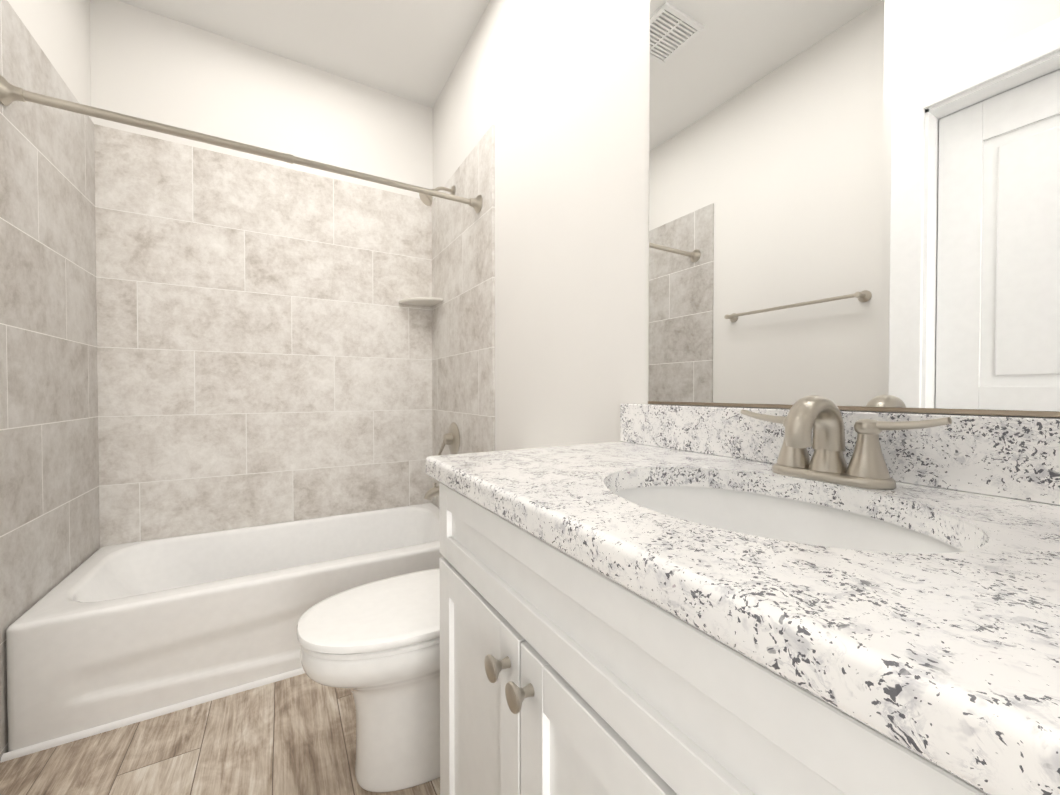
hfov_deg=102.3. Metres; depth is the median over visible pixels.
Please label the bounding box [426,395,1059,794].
bathroom vanity
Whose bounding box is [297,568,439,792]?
toilet
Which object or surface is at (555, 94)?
wall
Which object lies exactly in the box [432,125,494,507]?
wall tile
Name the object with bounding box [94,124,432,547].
wall tile
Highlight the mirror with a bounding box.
[648,0,1059,416]
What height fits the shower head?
0.132 m
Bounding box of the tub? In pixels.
[6,503,442,751]
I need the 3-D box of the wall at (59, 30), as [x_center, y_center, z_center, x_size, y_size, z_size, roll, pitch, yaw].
[-1.194,-0.350,0.519,0.120,2.790,3.294,0,1,-30]
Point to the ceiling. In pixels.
(411, 50)
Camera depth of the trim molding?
1.37 m
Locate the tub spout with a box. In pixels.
[424,483,438,499]
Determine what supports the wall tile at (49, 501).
attached to the wall at (59, 30)
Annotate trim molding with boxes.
[1,668,304,761]
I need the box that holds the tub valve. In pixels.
[438,422,459,454]
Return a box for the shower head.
[419,185,454,205]
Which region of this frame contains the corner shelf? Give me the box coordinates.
[399,297,442,306]
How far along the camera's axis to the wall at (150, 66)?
2.14 m
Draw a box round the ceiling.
[118,0,489,107]
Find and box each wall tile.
[0,0,99,761]
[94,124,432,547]
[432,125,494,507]
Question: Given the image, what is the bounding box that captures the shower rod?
[0,74,481,212]
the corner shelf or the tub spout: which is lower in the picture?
the tub spout
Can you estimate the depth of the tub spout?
2.22 m
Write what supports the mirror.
attached to the wall at (555, 94)
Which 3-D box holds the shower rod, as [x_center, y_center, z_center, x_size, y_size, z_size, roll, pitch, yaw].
[-0.884,-0.895,1.609,1.495,0.080,0.080,0,1,-30]
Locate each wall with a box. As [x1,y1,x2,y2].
[7,0,90,118]
[90,0,432,197]
[433,0,1059,450]
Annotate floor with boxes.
[0,673,439,794]
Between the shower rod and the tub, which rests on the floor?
the tub
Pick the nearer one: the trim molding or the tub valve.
the trim molding
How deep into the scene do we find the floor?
1.24 m

